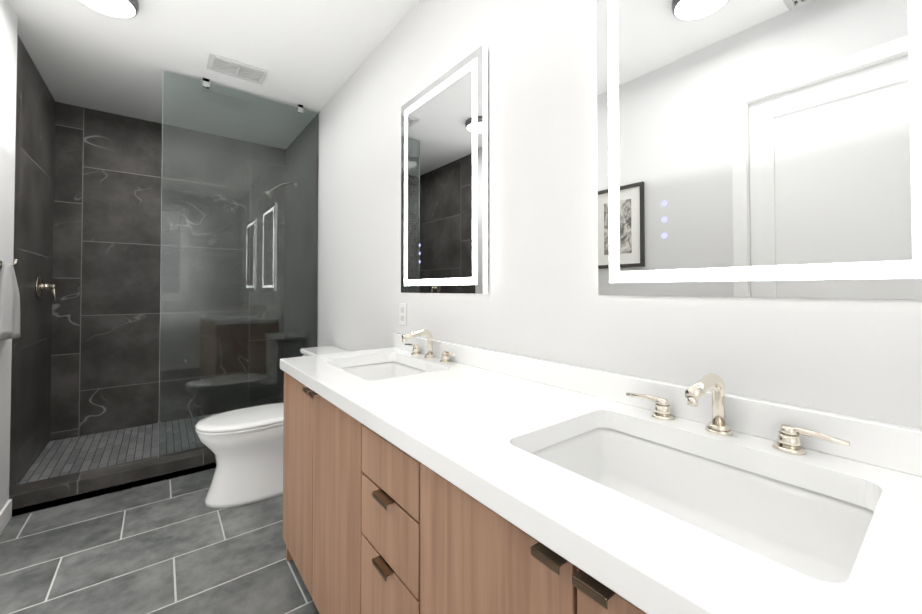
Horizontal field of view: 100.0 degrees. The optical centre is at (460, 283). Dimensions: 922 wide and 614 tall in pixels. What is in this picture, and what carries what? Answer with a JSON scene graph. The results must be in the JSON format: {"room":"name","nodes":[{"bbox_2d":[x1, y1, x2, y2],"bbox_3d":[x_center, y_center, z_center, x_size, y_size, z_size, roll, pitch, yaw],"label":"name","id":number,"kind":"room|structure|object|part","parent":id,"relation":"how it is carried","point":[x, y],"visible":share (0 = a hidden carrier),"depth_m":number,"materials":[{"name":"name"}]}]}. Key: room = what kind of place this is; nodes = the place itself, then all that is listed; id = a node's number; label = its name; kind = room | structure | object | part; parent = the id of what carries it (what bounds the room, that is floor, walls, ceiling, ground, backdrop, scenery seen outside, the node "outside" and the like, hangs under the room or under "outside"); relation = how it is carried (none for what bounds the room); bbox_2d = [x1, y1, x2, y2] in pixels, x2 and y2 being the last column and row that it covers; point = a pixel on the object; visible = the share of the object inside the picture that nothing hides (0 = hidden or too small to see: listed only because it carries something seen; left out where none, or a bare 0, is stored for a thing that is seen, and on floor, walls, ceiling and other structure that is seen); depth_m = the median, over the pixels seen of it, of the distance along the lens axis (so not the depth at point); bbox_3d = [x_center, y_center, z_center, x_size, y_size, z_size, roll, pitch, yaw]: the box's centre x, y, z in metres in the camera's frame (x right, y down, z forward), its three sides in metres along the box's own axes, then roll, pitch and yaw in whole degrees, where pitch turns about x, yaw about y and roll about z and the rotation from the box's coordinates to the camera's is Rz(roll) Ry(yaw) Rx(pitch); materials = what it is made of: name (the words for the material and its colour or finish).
{"room":"bathroom","nodes":[
{"label":"bathroom","id":0,"kind":"room"},
{"bbox_2d":[0,0,17,510],"bbox_3d":[-1.706,-0.111,1.098,0.100,2.680,2.380,1,-1,-38],"label":"wall","id":1,"kind":"structure","parent":0,"point":[8,45],"depth_m":1.98,"materials":[{"name":"white paint"}]},
{"bbox_2d":[0,499,11,533],"bbox_3d":[-1.684,1.180,1.142,0.012,0.100,2.304,1,-1,-38],"label":"baseboard","id":2,"kind":"structure","parent":1,"relation":"attached to","point":[5,514],"depth_m":1.95,"materials":[{"name":"white wood"}]},
{"bbox_2d":[0,259,19,339],"bbox_3d":[-2.224,0.077,1.902,0.066,0.393,0.260,1,-1,-38],"label":"hanging towel","id":3,"kind":"object","parent":1,"relation":"hanging from","point":[9,310],"visible":0.98,"depth_m":1.86,"materials":[{"name":"white fabric"}]},
{"bbox_2d":[9,34,55,485],"bbox_3d":[-2.886,-0.109,2.521,0.140,2.640,1.315,1,-1,-38],"label":"wall","id":4,"kind":"structure","parent":0,"point":[33,256],"depth_m":2.52,"materials":[{"name":"stone"}]},
{"bbox_2d":[35,275,55,300],"bbox_3d":[-2.861,0.033,2.675,0.088,0.179,0.156,1,-1,-38],"label":"shower valve","id":5,"kind":"object","parent":4,"relation":"attached to","point":[40,286],"visible":1,"depth_m":2.65,"materials":[{"name":"silver metal"}]},
{"bbox_2d":[9,446,216,516],"bbox_3d":[-1.809,1.195,2.602,1.686,0.115,0.155,1,-1,-38],"label":"shower curb","id":6,"kind":"structure","parent":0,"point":[33,493],"depth_m":2.30,"materials":[{"name":"tile"}]},
{"bbox_2d":[158,71,319,457],"bbox_3d":[-1.565,-0.151,2.848,1.022,2.582,0.024,1,-1,-38],"label":"glass","id":7,"kind":"object","parent":6,"relation":"on","point":[206,84],"visible":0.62,"depth_m":2.79,"materials":[{"name":"grey"}]},
{"bbox_2d":[0,468,318,613],"bbox_3d":[-0.528,1.277,0.950,1.886,0.100,4.025,1,-1,-38],"label":"floor","id":8,"kind":"structure","parent":0,"point":[174,546],"depth_m":1.75,"materials":[{"name":"tile"}]},
{"bbox_2d":[195,346,348,507],"bbox_3d":[-1.150,0.851,2.419,0.848,0.797,0.446,1,-1,-38],"label":"toilet","id":9,"kind":"object","parent":8,"relation":"on","point":[244,445],"visible":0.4,"depth_m":2.21,"materials":[{"name":"white ceramic"}]},
{"bbox_3d":[-1.261,0.827,2.334,0.566,0.018,0.390,1,-1,-38],"label":"seat","id":10,"kind":"part","parent":9,"relation":"part of","materials":[{"name":"white ceramic"}]},
{"bbox_3d":[-1.251,0.810,2.342,0.594,0.041,0.392,1,-1,-38],"label":"lid","id":11,"kind":"part","parent":9,"relation":"part of","materials":[{"name":"white ceramic"}]},
{"bbox_3d":[-1.177,1.043,2.395,0.759,0.412,0.376,1,-1,-38],"label":"bowl","id":12,"kind":"part","parent":9,"relation":"part of","materials":[{"name":"white ceramic"}]},
{"bbox_3d":[-0.906,0.652,2.612,0.231,0.392,0.446,1,-1,-38],"label":"tank","id":13,"kind":"part","parent":9,"relation":"part of","materials":[{"name":"white ceramic"}]},
{"bbox_2d":[281,369,663,613],"bbox_3d":[0.018,0.802,1.136,0.600,0.855,1.940,1,-1,-38],"label":"bathroom vanity","id":14,"kind":"object","parent":8,"relation":"on","point":[427,475],"depth_m":0.89,"materials":[{"name":"brown wood"}]},
{"bbox_2d":[280,345,921,613],"bbox_3d":[0.020,0.352,1.147,0.594,0.045,1.952,1,-1,-38],"label":"countertop","id":15,"kind":"structure","parent":14,"relation":"on","point":[475,425],"depth_m":0.62,"materials":[{"name":"white stone"}]},
{"bbox_2d":[340,357,431,380],"bbox_3d":[-0.323,0.456,1.611,0.408,0.172,0.552,1,-1,-38],"label":"sink","id":16,"kind":"object","parent":15,"relation":"in","point":[387,366],"depth_m":1.84,"materials":[{"name":"white ceramic"}]},
{"bbox_2d":[400,329,459,360],"bbox_3d":[-0.186,0.273,1.721,0.168,0.132,0.411,1,-1,-38],"label":"faucet","id":17,"kind":"object","parent":15,"relation":"on","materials":[{"name":"gold metal"}]},
{"bbox_2d":[524,421,875,584],"bbox_3d":[0.382,0.442,0.703,0.408,0.172,0.552,1,-1,-38],"label":"sink","id":18,"kind":"object","parent":15,"relation":"in","point":[811,526],"depth_m":0.78,"materials":[{"name":"white ceramic"}]},
{"bbox_2d":[624,373,855,456],"bbox_3d":[0.519,0.259,0.813,0.168,0.132,0.411,1,-1,-38],"label":"faucet","id":19,"kind":"object","parent":15,"relation":"on","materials":[{"name":"gold metal"}]},
{"bbox_2d":[50,102,285,440],"bbox_3d":[-2.537,-0.092,3.561,1.686,2.640,0.100,1,-1,-38],"label":"wall","id":20,"kind":"structure","parent":0,"point":[108,253],"depth_m":3.35,"materials":[{"name":"tile"}]},
{"bbox_2d":[9,0,417,148],"bbox_3d":[-0.931,-1.495,1.512,1.886,0.100,5.340,1,-1,-38],"label":"ceiling","id":21,"kind":"structure","parent":0,"point":[311,55],"depth_m":2.40,"materials":[{"name":"white paint"}]},
{"bbox_2d":[79,0,138,18],"bbox_3d":[-1.760,-1.409,1.909,0.260,0.056,0.260,1,-1,-38],"label":"ceiling light","id":22,"kind":"object","parent":21,"relation":"attached to","point":[125,9],"visible":1,"depth_m":1.94,"materials":[{"name":"silver metal"}]},
{"bbox_2d":[207,53,267,84],"bbox_3d":[-1.487,-1.420,2.574,0.330,0.014,0.200,1,-1,-38],"label":"ceiling vent","id":23,"kind":"object","parent":21,"relation":"in","point":[231,67],"visible":0.96,"depth_m":2.56,"materials":[{"name":"grey"}]},
{"bbox_2d":[284,0,921,429],"bbox_3d":[-0.225,-0.096,2.038,0.100,2.680,5.340,1,-1,-38],"label":"wall","id":24,"kind":"structure","parent":0,"point":[841,356],"depth_m":1.34,"materials":[{"name":"white paint"}]},
{"bbox_2d":[262,182,296,199],"bbox_3d":[-1.700,-0.875,3.627,0.295,0.204,0.100,1,-1,-38],"label":"shower head","id":25,"kind":"object","parent":24,"relation":"attached to","point":[271,194],"depth_m":3.58},
{"bbox_2d":[399,303,406,324],"bbox_3d":[-0.308,0.164,2.052,0.007,0.116,0.070,1,-1,-38],"label":"electrical outlet","id":26,"kind":"object","parent":24,"relation":"attached to","point":[402,313],"visible":1,"depth_m":2.04,"materials":[{"name":"white plastic"}]},
{"bbox_2d":[401,45,487,293],"bbox_3d":[-0.101,-0.443,1.773,0.033,0.975,0.650,1,-1,-38],"label":"mirror","id":27,"kind":"object","parent":24,"relation":"attached to","point":[444,183],"visible":1,"depth_m":1.69,"materials":[{"name":"silver metal"}]},
{"bbox_2d":[394,333,921,476],"bbox_3d":[0.246,0.295,1.324,0.020,0.075,1.952,1,-1,-38],"label":"backsplash","id":28,"kind":"structure","parent":24,"relation":"attached to","point":[892,446],"depth_m":0.83,"materials":[{"name":"white stone"}]},
{"bbox_2d":[597,0,921,299],"bbox_3d":[0.604,-0.457,0.864,0.033,0.975,0.650,1,-1,-38],"label":"mirror","id":29,"kind":"object","parent":24,"relation":"attached to","point":[760,148],"visible":1,"depth_m":0.81,"materials":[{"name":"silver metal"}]},
{"label":"outside","id":30,"kind":"structure","parent":0,"visible":0},
{"bbox_2d":[12,414,215,516],"bbox_3d":[-2.164,1.290,3.059,1.886,0.140,1.315,1,-1,-38],"label":"floor","id":31,"kind":"structure","parent":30,"point":[60,457],"depth_m":2.79,"materials":[{"name":"tile"}]}
]}

